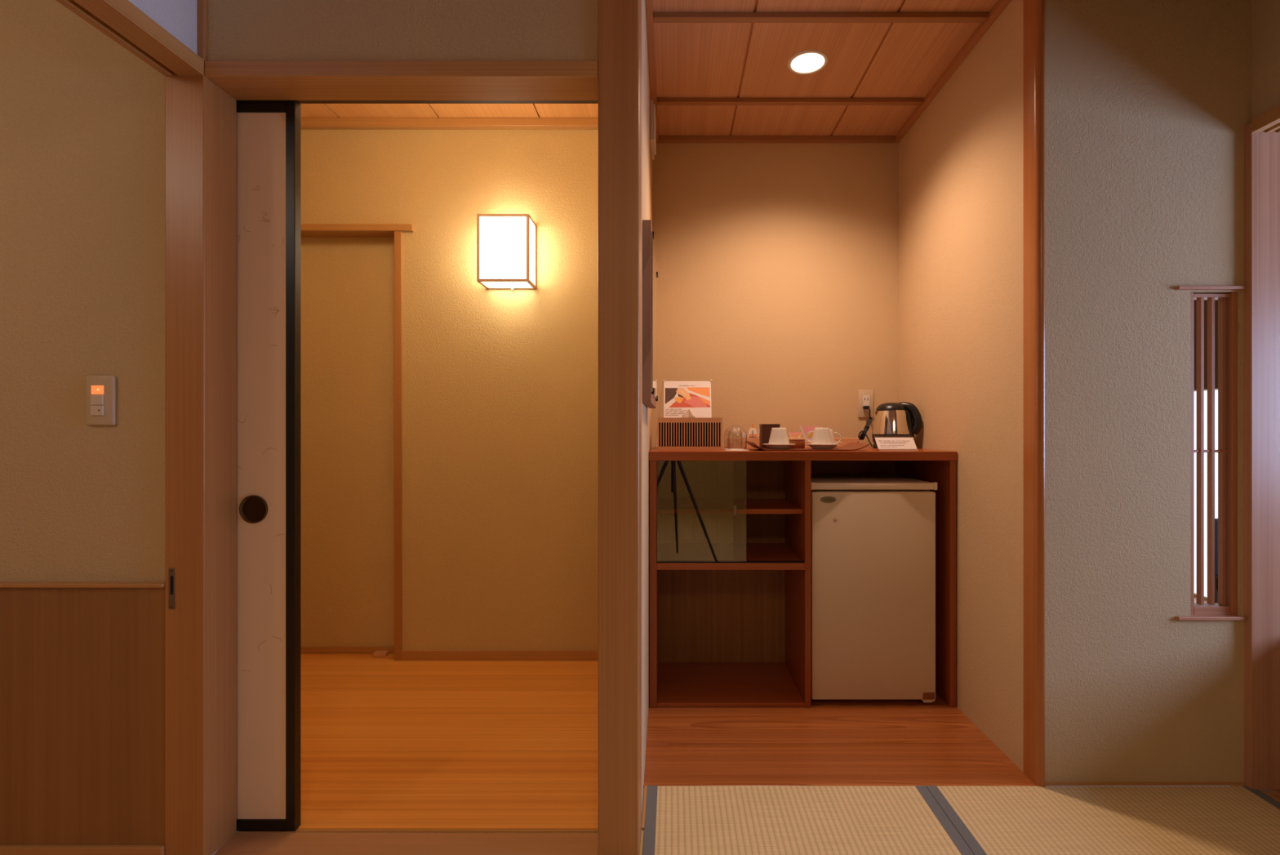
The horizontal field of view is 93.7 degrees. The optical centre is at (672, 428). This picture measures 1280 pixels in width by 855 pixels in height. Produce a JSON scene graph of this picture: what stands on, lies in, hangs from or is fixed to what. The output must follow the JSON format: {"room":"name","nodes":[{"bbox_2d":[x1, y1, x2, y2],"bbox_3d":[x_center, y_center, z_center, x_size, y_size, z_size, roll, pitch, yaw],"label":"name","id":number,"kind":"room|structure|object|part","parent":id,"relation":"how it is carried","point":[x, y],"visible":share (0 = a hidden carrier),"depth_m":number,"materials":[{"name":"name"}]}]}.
{"room":"japanese inn room","nodes":[
{"label":"japanese inn room","id":0,"kind":"room"},
{"bbox_2d":[128,0,196,53],"bbox_3d":[-1.172,-1.146,-0.783,0.066,0.528,4.434,0,0,0],"label":"wall","id":1,"kind":"structure","parent":0,"point":[178,18],"depth_m":1.38,"materials":[{"name":"white paint"}]},
{"bbox_2d":[55,0,204,75],"bbox_3d":[-1.170,-0.863,-0.783,0.094,0.038,4.434,0,0,0],"label":"trim","id":2,"kind":"structure","parent":1,"relation":"attached to","point":[122,21],"depth_m":1.30,"materials":[{"name":"brown wood"}]},
{"bbox_2d":[0,0,598,582],"bbox_3d":[-1.590,-0.185,1.491,2.820,2.450,0.090,0,0,0],"label":"wall","id":3,"kind":"structure","parent":0,"point":[82,116],"depth_m":1.45,"materials":[{"name":"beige paint"}]},
{"bbox_2d":[0,586,164,844],"bbox_3d":[-2.109,0.689,1.443,1.782,0.618,0.010,0,0,0],"label":"wainscot panel","id":4,"kind":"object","parent":3,"relation":"attached to","point":[82,669],"depth_m":1.44,"materials":[{"name":"brown wood"}]},
{"bbox_2d":[0,844,164,854],"bbox_3d":[-2.109,1.020,1.438,1.782,0.044,0.020,0,0,0],"label":"baseboard","id":5,"kind":"structure","parent":3,"relation":"attached to","point":[5,849],"depth_m":1.43,"materials":[{"name":"brown wood"}]},
{"bbox_2d":[0,582,164,587],"bbox_3d":[-2.109,0.375,1.438,1.782,0.010,0.020,0,0,0],"label":"trim","id":6,"kind":"structure","parent":3,"relation":"attached to","point":[2,584],"depth_m":1.43,"materials":[{"name":"brown wood"}]},
{"bbox_2d":[86,375,115,425],"bbox_3d":[-1.377,-0.068,1.442,0.068,0.120,0.013,0,0,0],"label":"light switch","id":7,"kind":"object","parent":3,"relation":"attached to","point":[100,389],"visible":1,"depth_m":1.44,"materials":[{"name":"beige plastic"}]},
{"bbox_2d":[164,0,236,854],"bbox_3d":[-1.170,-0.185,1.489,0.094,2.450,0.111,0,0,0],"label":"door frame","id":8,"kind":"structure","parent":3,"relation":"attached to","point":[201,117],"depth_m":1.44,"materials":[{"name":"brown wood"}]},
{"bbox_3d":[-1.199,0.383,1.435,0.016,0.098,0.003,0,0,0],"label":"strike plate","id":9,"kind":"part","parent":8,"relation":"part of","materials":[{"name":"silver metal"}]},
{"bbox_2d":[236,100,300,831],"bbox_3d":[-1.438,0.093,1.559,0.924,1.892,0.027,0,0,0],"label":"door","id":10,"kind":"structure","parent":3,"relation":"in","point":[268,131],"depth_m":1.55,"materials":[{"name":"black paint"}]},
{"bbox_3d":[-1.083,0.208,1.548,0.072,0.072,0.004,0,0,0],"label":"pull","id":11,"kind":"part","parent":10,"relation":"part of","materials":[{"name":"brown metal"}]},
{"bbox_3d":[-1.450,-0.835,1.560,0.900,0.036,0.026,0,0,0],"label":"rail","id":12,"kind":"part","parent":10,"relation":"part of","materials":[{"name":"black paint"}]},
{"bbox_3d":[-1.450,1.024,1.560,0.900,0.029,0.026,0,0,0],"label":"rail","id":13,"kind":"part","parent":10,"relation":"part of","materials":[{"name":"black paint"}]},
{"bbox_2d":[204,61,598,100],"bbox_3d":[-0.651,-0.863,1.490,0.943,0.037,0.108,0,0,0],"label":"trim","id":14,"kind":"structure","parent":3,"relation":"attached to","point":[242,80],"depth_m":1.45,"materials":[{"name":"brown wood"}]},
{"bbox_2d":[213,832,598,854],"bbox_3d":[-0.651,1.069,1.489,0.943,0.061,0.108,0,0,0],"label":"trim","id":15,"kind":"structure","parent":3,"relation":"attached to","point":[241,843],"depth_m":1.50,"materials":[{"name":"brown wood"}]},
{"bbox_2d":[239,828,598,831],"bbox_3d":[-0.651,1.070,1.555,0.943,0.060,0.010,0,0,0],"label":"trim","id":16,"kind":"structure","parent":3,"relation":"attached to","point":[296,829],"depth_m":1.55,"materials":[{"name":"brown wood"}]},
{"bbox_2d":[598,0,641,854],"bbox_3d":[-0.131,-0.185,1.492,0.099,2.450,0.115,0,0,0],"label":"wooden post","id":17,"kind":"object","parent":3,"relation":"attached to","point":[620,21],"depth_m":1.44,"materials":[{"name":"brown wood"}]},
{"bbox_2d":[300,129,598,649],"bbox_3d":[-1.259,-0.185,2.755,2.162,2.450,0.100,0,0,0],"label":"wall","id":18,"kind":"structure","parent":0,"point":[500,386],"depth_m":2.70,"materials":[{"name":"paint"}]},
{"bbox_2d":[300,223,413,237],"bbox_3d":[-1.750,-0.902,2.736,1.161,0.029,0.097,0,0,0],"label":"trim","id":19,"kind":"structure","parent":18,"relation":"attached to","point":[307,230],"depth_m":2.69,"materials":[{"name":"brown wood"}]},
{"bbox_2d":[394,231,402,659],"bbox_3d":[-1.238,0.076,2.740,0.032,1.927,0.089,0,0,0],"label":"trim","id":20,"kind":"structure","parent":18,"relation":"attached to","point":[397,234],"depth_m":2.69,"materials":[{"name":"brown wood"}]},
{"bbox_2d":[300,117,598,129],"bbox_3d":[-1.256,-1.366,2.687,2.149,0.037,0.035,0,0,0],"label":"trim","id":21,"kind":"structure","parent":18,"relation":"attached to","point":[306,123],"depth_m":2.67,"materials":[{"name":"brown wood"}]},
{"bbox_2d":[400,649,598,659],"bbox_3d":[-0.700,1.020,2.699,1.043,0.040,0.012,0,0,0],"label":"baseboard","id":22,"kind":"structure","parent":18,"relation":"attached to","point":[405,654],"depth_m":2.69,"materials":[{"name":"brown wood"}]},
{"bbox_2d":[476,213,536,290],"bbox_3d":[-0.728,-0.770,2.635,0.223,0.298,0.140,0,0,0],"label":"wall sconce","id":23,"kind":"object","parent":18,"relation":"attached to","point":[506,243],"visible":1,"depth_m":2.57,"materials":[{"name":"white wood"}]},
{"bbox_2d":[300,142,898,645],"bbox_3d":[-0.570,-0.175,2.833,3.540,2.470,0.095,0,0,0],"label":"wall","id":24,"kind":"structure","parent":0,"point":[777,264],"depth_m":2.82,"materials":[{"name":"paint"}]},
{"bbox_2d":[300,645,394,653],"bbox_3d":[-1.792,1.025,2.778,1.075,0.030,0.013,0,0,0],"label":"baseboard","id":25,"kind":"structure","parent":24,"relation":"attached to","point":[304,649],"depth_m":2.77,"materials":[{"name":"brown wood"}]},
{"bbox_2d":[658,135,895,142],"bbox_3d":[0.485,-1.353,2.806,1.102,0.024,0.028,0,0,0],"label":"trim","id":26,"kind":"structure","parent":24,"relation":"attached to","point":[662,139],"depth_m":2.79,"materials":[{"name":"brown wood"}]},
{"bbox_2d":[729,0,905,135],"bbox_3d":[0.503,-1.378,2.270,0.480,0.014,1.140,0,0,0],"label":"trim","id":27,"kind":"structure","parent":24,"relation":"attached to","point":[756,1],"depth_m":2.26,"materials":[{"name":"brown wood"}]},
{"bbox_2d":[857,390,873,417],"bbox_3d":[0.906,-0.115,2.814,0.072,0.128,0.011,0,0,0],"label":"wall outlet","id":28,"kind":"object","parent":24,"relation":"attached to","point":[865,397],"visible":0.94,"depth_m":2.81,"materials":[{"name":"beige plastic"}]},
{"bbox_2d":[641,0,652,809],"bbox_3d":[-0.131,-0.185,2.210,0.096,2.450,1.320,0,0,0],"label":"wall","id":29,"kind":"structure","parent":0,"point":[646,162],"depth_m":1.89,"materials":[{"name":"paint"}]},
{"bbox_2d":[641,785,647,827],"bbox_3d":[-0.079,1.039,1.653,0.008,0.002,0.185,0,0,0],"label":"trim","id":30,"kind":"structure","parent":29,"relation":"attached to","point":[645,786],"depth_m":1.64,"materials":[{"name":"brown wood"}]},
{"bbox_2d":[642,219,657,408],"bbox_3d":[-0.069,-0.323,1.895,0.031,0.502,0.490,0,0,0],"label":"wall mirror","id":31,"kind":"object","parent":29,"relation":"attached to","point":[650,274],"visible":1,"depth_m":1.65,"materials":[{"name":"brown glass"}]},
{"bbox_2d":[651,231,657,399],"bbox_3d":[-0.058,-0.323,1.895,0.004,0.442,0.470,0,0,0],"label":"mirror glass","id":32,"kind":"object","parent":31,"relation":"attached to","point":[654,273],"depth_m":1.80,"materials":[{"name":"white"}]},
{"bbox_2d":[645,0,658,143],"bbox_3d":[-0.081,-1.353,2.291,0.030,0.024,1.058,0,0,0],"label":"trim","id":33,"kind":"structure","parent":29,"relation":"attached to","point":[652,78],"depth_m":2.17,"materials":[{"name":"brown wood"}]},
{"bbox_2d":[649,99,656,159],"bbox_3d":[-0.082,-1.226,2.470,0.021,0.162,0.180,0,0,0],"label":"air vent","id":34,"kind":"object","parent":29,"relation":"in","point":[652,107],"visible":0.99,"depth_m":2.40,"materials":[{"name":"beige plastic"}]},
{"bbox_2d":[300,0,998,135],"bbox_3d":[-0.630,-1.389,2.220,3.420,0.047,1.240,0,0,0],"label":"ceiling","id":35,"kind":"structure","parent":0,"point":[692,60],"depth_m":2.30,"materials":[{"name":"brown wood"}]},
{"bbox_2d":[786,49,828,75],"bbox_3d":[0.502,-1.362,2.234,0.149,0.005,0.149,0,0,0],"label":"recessed light","id":36,"kind":"object","parent":35,"relation":"in","point":[807,61],"visible":1,"depth_m":2.23,"materials":[{"name":"beige plastic"}]},
{"bbox_2d":[217,595,1279,854],"bbox_3d":[0.500,1.070,0.800,5.800,0.060,7.600,0,0,0],"label":"floor","id":37,"kind":"structure","parent":0,"point":[386,742],"depth_m":1.97,"materials":[{"name":"brown wood"}]},
{"bbox_2d":[373,649,389,656],"bbox_3d":[-1.340,1.032,2.753,0.060,0.016,0.036,0,0,0],"label":"door stop","id":38,"kind":"object","parent":37,"relation":"on","point":[378,652],"visible":1,"depth_m":2.74,"materials":[{"name":"brown wood"}]},
{"bbox_2d":[648,446,957,706],"bbox_3d":[0.484,0.562,2.524,1.148,0.954,0.588,0,0,0],"label":"base cabinet","id":39,"kind":"object","parent":37,"relation":"on","point":[730,531],"visible":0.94,"depth_m":2.50,"materials":[{"name":"brown wood"}]},
{"bbox_3d":[-0.074,0.579,2.523,0.027,0.920,0.574,0,0,0],"label":"panel","id":40,"kind":"part","parent":39,"relation":"part of","materials":[{"name":"brown wood"}]},
{"bbox_3d":[0.216,0.579,2.638,0.553,0.920,0.006,0,0,0],"label":"panel","id":41,"kind":"part","parent":39,"relation":"part of","materials":[{"name":"brown wood"}]},
{"bbox_2d":[657,497,802,513],"bbox_3d":[0.216,0.316,2.460,0.553,0.019,0.350,0,0,0],"label":"shelf","id":42,"kind":"object","parent":39,"relation":"attached to","point":[664,505],"depth_m":2.38,"materials":[{"name":"brown wood"}]},
{"bbox_2d":[656,542,804,569],"bbox_3d":[0.216,0.514,2.435,0.553,0.025,0.398,0,0,0],"label":"shelf","id":43,"kind":"object","parent":39,"relation":"attached to","point":[670,556],"depth_m":2.34,"materials":[{"name":"brown wood"}]},
{"bbox_3d":[0.232,0.305,2.242,0.010,0.038,0.001,0,0,0],"label":"finger pull","id":44,"kind":"part","parent":39,"relation":"part of","materials":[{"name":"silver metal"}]},
{"bbox_2d":[648,446,957,460],"bbox_3d":[0.484,0.102,2.524,1.148,0.034,0.588,0,0,0],"label":"countertop","id":45,"kind":"structure","parent":39,"relation":"on","point":[867,453],"depth_m":2.23,"materials":[{"name":"brown wood"}]},
{"bbox_2d":[657,379,711,422],"bbox_3d":[0.046,-0.066,2.597,0.252,0.301,0.100,0,0,0],"label":"card","id":46,"kind":"object","parent":45,"relation":"on","point":[679,397],"visible":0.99,"depth_m":2.62,"materials":[{"name":"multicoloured paper"}]},
{"bbox_2d":[665,386,710,407],"bbox_3d":[0.064,-0.136,2.618,0.197,0.090,0.029,0,0,0],"label":"photo","id":47,"kind":"object","parent":46,"relation":"attached to","point":[675,397],"depth_m":2.62,"materials":[{"name":"multicoloured paper"}]},
{"bbox_2d":[657,408,722,449],"bbox_3d":[0.068,0.002,2.445,0.256,0.166,0.130,0,0,0],"label":"tissue box cover","id":48,"kind":"object","parent":45,"relation":"on","point":[689,431],"visible":1,"depth_m":2.38,"materials":[{"name":"brown wood"}]},
{"bbox_2d":[724,448,742,449],"bbox_3d":[0.248,0.084,2.460,0.084,0.002,0.084,0,0,0],"label":"doily","id":49,"kind":"object","parent":45,"relation":"on","point":[725,448],"visible":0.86,"depth_m":2.48,"materials":[{"name":"white paper"}]},
{"bbox_2d":[724,448,749,450],"bbox_3d":[0.248,0.084,2.333,0.098,0.002,0.098,0,0,0],"label":"doily","id":50,"kind":"object","parent":45,"relation":"on","point":[734,449],"visible":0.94,"depth_m":2.29,"materials":[{"name":"white paper"}]},
{"bbox_2d":[727,437,859,448],"bbox_3d":[0.531,0.063,2.683,0.567,0.043,0.127,0,0,0],"label":"tray","id":51,"kind":"object","parent":45,"relation":"on","point":[733,442],"visible":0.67,"depth_m":2.62,"materials":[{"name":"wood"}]},
{"bbox_2d":[741,431,746,437],"bbox_3d":[0.315,0.048,2.652,0.032,0.062,0.019,0,0,0],"label":"pouch","id":52,"kind":"object","parent":51,"relation":"in","point":[744,433],"visible":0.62,"depth_m":2.65,"materials":[{"name":"beige"}]},
{"bbox_2d":[747,424,757,437],"bbox_3d":[0.352,0.029,2.652,0.050,0.100,0.019,0,0,0],"label":"pouch","id":53,"kind":"object","parent":51,"relation":"in","point":[752,432],"visible":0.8,"depth_m":2.65,"materials":[{"name":"beige"}]},
{"bbox_2d":[745,440,869,450],"bbox_3d":[0.525,0.068,2.397,0.441,0.032,0.245,0,0,0],"label":"serving tray","id":54,"kind":"object","parent":45,"relation":"on","point":[851,446],"visible":0.79,"depth_m":2.30,"materials":[{"name":"brown wood"}]},
{"bbox_2d":[759,423,780,448],"bbox_3d":[0.397,0.030,2.465,0.076,0.098,0.072,0,0,0],"label":"woven box","id":55,"kind":"object","parent":54,"relation":"on","point":[765,429],"visible":0.53,"depth_m":2.43,"materials":[{"name":"brown wicker"}]},
{"bbox_2d":[762,443,795,448],"bbox_3d":[0.416,0.070,2.345,0.130,0.019,0.130,0,0,0],"label":"saucer","id":56,"kind":"object","parent":54,"relation":"on","point":[771,446],"visible":0.96,"depth_m":2.31,"materials":[{"name":"beige ceramic"}]},
{"bbox_2d":[768,427,789,444],"bbox_3d":[0.416,0.030,2.351,0.084,0.066,0.097,0,0,15],"label":"coffee cup","id":57,"kind":"object","parent":56,"relation":"on","point":[778,435],"visible":0.88,"depth_m":2.32,"materials":[{"name":"beige ceramic"}]},
{"bbox_2d":[788,438,804,448],"bbox_3d":[0.495,0.059,2.435,0.070,0.040,0.071,0,0,0],"label":"box","id":58,"kind":"object","parent":54,"relation":"on","point":[800,442],"visible":0.56,"depth_m":2.40,"materials":[{"name":"brown wood"}]},
{"bbox_2d":[788,432,802,438],"bbox_3d":[0.504,0.028,2.471,0.061,0.024,0.004,0,0,0],"label":"packet","id":59,"kind":"object","parent":58,"relation":"on","point":[793,435],"visible":1,"depth_m":2.47,"materials":[{"name":"beige"}]},
{"bbox_2d":[790,432,801,435],"bbox_3d":[0.506,0.023,2.470,0.052,0.015,0.001,0,0,0],"label":"print","id":60,"kind":"object","parent":59,"relation":"on","point":[791,433],"depth_m":2.47,"materials":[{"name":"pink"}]},
{"bbox_2d":[804,443,838,448],"bbox_3d":[0.583,0.070,2.345,0.130,0.019,0.130,0,0,0],"label":"saucer","id":61,"kind":"object","parent":54,"relation":"on","point":[813,446],"visible":0.92,"depth_m":2.31,"materials":[{"name":"beige ceramic"}]},
{"bbox_2d":[805,427,832,444],"bbox_3d":[0.575,0.030,2.345,0.098,0.066,0.084,0,0,0],"label":"coffee cup","id":62,"kind":"object","parent":61,"relation":"on","point":[820,435],"visible":0.91,"depth_m":2.32,"materials":[{"name":"beige ceramic"}]},
{"bbox_3d":[0.541,0.032,2.375,0.034,0.045,0.005,0,0,36],"label":"handle","id":63,"kind":"part","parent":62,"relation":"part of","materials":[{"name":"beige ceramic"}]},
{"bbox_3d":[0.625,0.073,2.455,0.123,0.012,0.081,0,0,0],"label":"saucer","id":64,"kind":"object","parent":54,"relation":"on","visible":0},
{"bbox_2d":[829,429,842,443],"bbox_3d":[0.630,0.036,2.451,0.097,0.066,0.084,0,0,40],"label":"coffee cup","id":65,"kind":"object","parent":64,"relation":"on","point":[832,433],"visible":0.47,"depth_m":2.44,"materials":[{"name":"beige ceramic"}]},
{"bbox_3d":[0.676,0.038,2.453,0.034,0.045,0.005,0,0,3],"label":"handle","id":66,"kind":"part","parent":65,"relation":"part of","materials":[{"name":"beige ceramic"}]},
{"bbox_2d":[857,405,872,446],"bbox_3d":[0.876,-0.014,2.730,0.062,0.185,0.173,0,0,19],"label":"power cord","id":67,"kind":"object","parent":45,"relation":"on","point":[866,428],"visible":0.98,"depth_m":2.72,"materials":[{"name":"black plastic"}]},
{"bbox_2d":[875,437,918,450],"bbox_3d":[0.859,0.056,2.311,0.156,0.057,0.050,0,0,0],"label":"card","id":68,"kind":"object","parent":45,"relation":"on","point":[883,443],"visible":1,"depth_m":2.31,"materials":[{"name":"white paper"}]},
{"bbox_2d":[871,401,922,448],"bbox_3d":[0.961,-0.015,2.600,0.187,0.199,0.168,0,0,0],"label":"electric kettle","id":69,"kind":"object","parent":45,"relation":"on","point":[904,419],"visible":0.88,"depth_m":2.54,"materials":[{"name":"silver metal"}]},
{"bbox_3d":[0.948,-0.095,2.600,0.131,0.034,0.131,0,0,0],"label":"lid","id":70,"kind":"part","parent":69,"relation":"part of","materials":[{"name":"black plastic"}]},
{"bbox_3d":[1.012,-0.043,2.559,0.098,0.141,0.031,0,0,34],"label":"handle","id":71,"kind":"part","parent":69,"relation":"part of","materials":[{"name":"black plastic"}]},
{"bbox_3d":[1.006,-0.027,2.563,0.049,0.127,0.042,0,0,34],"label":"handle mount","id":72,"kind":"part","parent":69,"relation":"part of","materials":[{"name":"black plastic"}]},
{"bbox_2d":[800,426,818,440],"bbox_3d":[0.579,0.020,2.551,0.080,0.061,0.004,0,0,0],"label":"packet","id":73,"kind":"object","parent":39,"relation":"on","point":[805,429],"visible":0.69,"depth_m":2.55,"materials":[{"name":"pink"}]},
{"bbox_2d":[805,432,813,438],"bbox_3d":[0.588,0.026,2.550,0.048,0.036,0.001,0,0,0],"label":"print","id":74,"kind":"object","parent":73,"relation":"attached to","point":[810,436],"depth_m":2.55,"materials":[{"name":"orange paper"}]},
{"bbox_2d":[801,426,817,435],"bbox_3d":[0.582,0.009,2.550,0.070,0.038,0.001,0,0,0],"label":"print","id":75,"kind":"object","parent":73,"relation":"on","point":[805,429],"depth_m":2.55,"materials":[{"name":"pink paper"}]},
{"bbox_3d":[0.774,0.579,2.793,0.519,0.920,0.006,0,0,0],"label":"panel","id":76,"kind":"part","parent":39,"relation":"part of","materials":[{"name":"brown wood"}]},
{"bbox_3d":[1.045,0.579,2.523,0.022,0.920,0.574,0,0,0],"label":"panel","id":77,"kind":"part","parent":39,"relation":"part of","materials":[{"name":"brown wood"}]},
{"bbox_2d":[642,785,974,854],"bbox_3d":[0.330,1.041,0.872,0.810,0.005,1.744,0,0,0],"label":"mat","id":78,"kind":"object","parent":37,"relation":"on","point":[680,820],"visible":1,"depth_m":1.58,"materials":[{"name":"wicker"}]},
{"bbox_2d":[810,474,937,702],"bbox_3d":[0.755,0.621,2.455,0.474,0.838,0.420,0,0,0],"label":"mini fridge","id":79,"kind":"object","parent":37,"relation":"on","point":[873,536],"visible":0.91,"depth_m":2.25,"materials":[{"name":"beige metal"}]},
{"bbox_3d":[0.525,0.216,2.254,0.014,0.029,0.016,0,0,0],"label":"lid corner","id":80,"kind":"part","parent":79,"relation":"part of","materials":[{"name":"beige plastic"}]},
{"bbox_3d":[0.755,0.216,2.457,0.450,0.026,0.416,0,0,0],"label":"lid","id":81,"kind":"part","parent":79,"relation":"part of","materials":[{"name":"beige plastic"}]},
{"bbox_3d":[0.985,0.216,2.254,0.014,0.029,0.016,0,0,0],"label":"lid corner","id":82,"kind":"part","parent":79,"relation":"part of","materials":[{"name":"beige plastic"}]},
{"bbox_2d":[926,785,1279,854],"bbox_3d":[1.211,1.041,0.872,0.950,0.005,1.744,0,0,0],"label":"mat","id":83,"kind":"object","parent":37,"relation":"on","point":[991,820],"visible":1,"depth_m":1.59,"materials":[{"name":"wicker"}]},
{"bbox_2d":[898,0,1023,771],"bbox_3d":[1.095,-0.175,2.320,0.069,2.470,1.020,0,0,0],"label":"wall","id":84,"kind":"structure","parent":0,"point":[961,162],"depth_m":2.09,"materials":[{"name":"paint"}]},
{"bbox_2d":[657,97,924,105],"bbox_3d":[0.485,-1.356,2.487,1.102,0.018,0.027,0,0,0],"label":"trim","id":85,"kind":"structure","parent":84,"relation":"attached to","point":[660,101],"depth_m":2.47,"materials":[{"name":"brown wood"}]},
{"bbox_2d":[653,12,988,22],"bbox_3d":[0.485,-1.356,1.978,1.102,0.018,0.027,0,0,0],"label":"trim","id":86,"kind":"structure","parent":84,"relation":"attached to","point":[658,17],"depth_m":1.97,"materials":[{"name":"brown wood"}]},
{"bbox_2d":[893,0,1011,142],"bbox_3d":[1.048,-1.353,2.336,0.025,0.024,0.968,0,0,0],"label":"trim","id":87,"kind":"structure","parent":84,"relation":"attached to","point":[1000,5],"depth_m":2.21,"materials":[{"name":"brown wood"}]},
{"bbox_2d":[1023,0,1044,786],"bbox_3d":[1.071,-0.185,1.774,0.025,2.450,0.072,0,0,0],"label":"trim","id":88,"kind":"structure","parent":84,"relation":"attached to","point":[1033,10],"depth_m":1.76,"materials":[{"name":"brown wood"}]},
{"bbox_2d":[1044,0,1252,781],"bbox_3d":[1.391,-0.185,1.780,0.617,2.450,0.060,0,0,0],"label":"wall","id":89,"kind":"structure","parent":0,"point":[1148,103],"depth_m":1.75,"materials":[{"name":"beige paint"}]},
{"bbox_2d":[1044,781,1244,785],"bbox_3d":[1.375,1.035,1.748,0.584,0.010,0.004,0,0,0],"label":"baseboard","id":90,"kind":"structure","parent":89,"relation":"attached to","point":[1046,783],"depth_m":1.75,"materials":[{"name":"brown wood"}]},
{"bbox_2d":[1175,285,1245,620],"bbox_3d":[1.565,0.071,1.769,0.194,0.970,0.062,0,0,0],"label":"window","id":91,"kind":"structure","parent":89,"relation":"in","point":[1226,607],"depth_m":1.77,"materials":[{"name":"brown wood"}]},
{"bbox_3d":[1.585,0.076,1.781,0.106,0.945,0.038,0,0,0],"label":"rail","id":92,"kind":"part","parent":91,"relation":"part of","materials":[{"name":"brown wood"}]},
{"bbox_2d":[1244,122,1279,789],"bbox_3d":[1.794,0.079,1.776,0.253,1.922,0.098,0,0,0],"label":"trim","id":93,"kind":"structure","parent":89,"relation":"attached to","point":[1261,149],"depth_m":1.73,"materials":[{"name":"brown wood"}]},
{"bbox_2d":[1194,388,1217,599],"bbox_3d":[3.272,-0.185,0.800,0.055,2.450,7.600,0,0,0],"label":"wall","id":94,"kind":"structure","parent":0,"point":[1195,594],"depth_m":3.66,"materials":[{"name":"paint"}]},
{"bbox_2d":[1194,299,1196,390],"bbox_3d":[3.211,-0.510,3.659,0.042,0.550,0.011,0,0,0],"label":"blind","id":95,"kind":"object","parent":94,"relation":"attached to","point":[1195,300],"depth_m":3.66,"materials":[{"name":"brown wood"}]},
{"bbox_2d":[1204,299,1207,389],"bbox_3d":[3.211,-0.503,3.589,0.042,0.535,0.016,0,0,0],"label":"blind","id":96,"kind":"object","parent":94,"relation":"attached to","point":[1206,344],"depth_m":3.59,"materials":[{"name":"brown wood"}]},
{"bbox_2d":[1194,389,1217,596],"bbox_3d":[3.237,0.230,2.425,0.005,1.580,4.150,0,0,0],"label":"window","id":97,"kind":"structure","parent":94,"relation":"in","point":[1216,390],"depth_m":3.64,"materials":[{"name":"white glass"}]},
{"bbox_2d":[1214,299,1217,389],"bbox_3d":[3.211,-0.494,3.519,0.042,0.524,0.016,0,0,0],"label":"blind","id":98,"kind":"object","parent":94,"relation":"attached to","point":[1215,300],"depth_m":3.52,"materials":[{"name":"brown wood"}]},
{"bbox_2d":[1252,0,1279,119],"bbox_3d":[1.720,-1.150,-0.625,0.060,0.521,4.750,0,0,0],"label":"wall","id":99,"kind":"structure","parent":0,"point":[1265,13],"depth_m":1.71,"materials":[{"name":"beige paint"}]},
{"bbox_2d":[1251,105,1279,132],"bbox_3d":[1.716,-0.871,0.563,0.098,0.037,2.326,0,0,0],"label":"trim","id":100,"kind":"structure","parent":99,"relation":"attached to","point":[1269,121],"depth_m":1.69,"materials":[{"name":"brown wood"}]},
{"bbox_2d":[1259,789,1279,802],"bbox_3d":[1.726,1.065,0.563,0.078,0.050,2.326,0,0,0],"label":"floor","id":101,"kind":"structure","parent":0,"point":[1273,793],"depth_m":1.71,"materials":[{"name":"brown wood"}]},
{"bbox_3d":[-1.240,-1.150,1.568,2.120,0.520,0.063,0,0,0],"label":"wall","id":102,"kind":"structure","parent":0,"visible":0},
{"bbox_2d":[297,100,598,103],"bbox_3d":[-1.240,-0.873,1.561,2.120,0.035,0.034,0,0,0],"label":"trim","id":103,"kind":"structure","parent":102,"relation":"attached to","point":[300,101],"depth_m":1.57,"materials":[{"name":"brown wood"}]}
]}

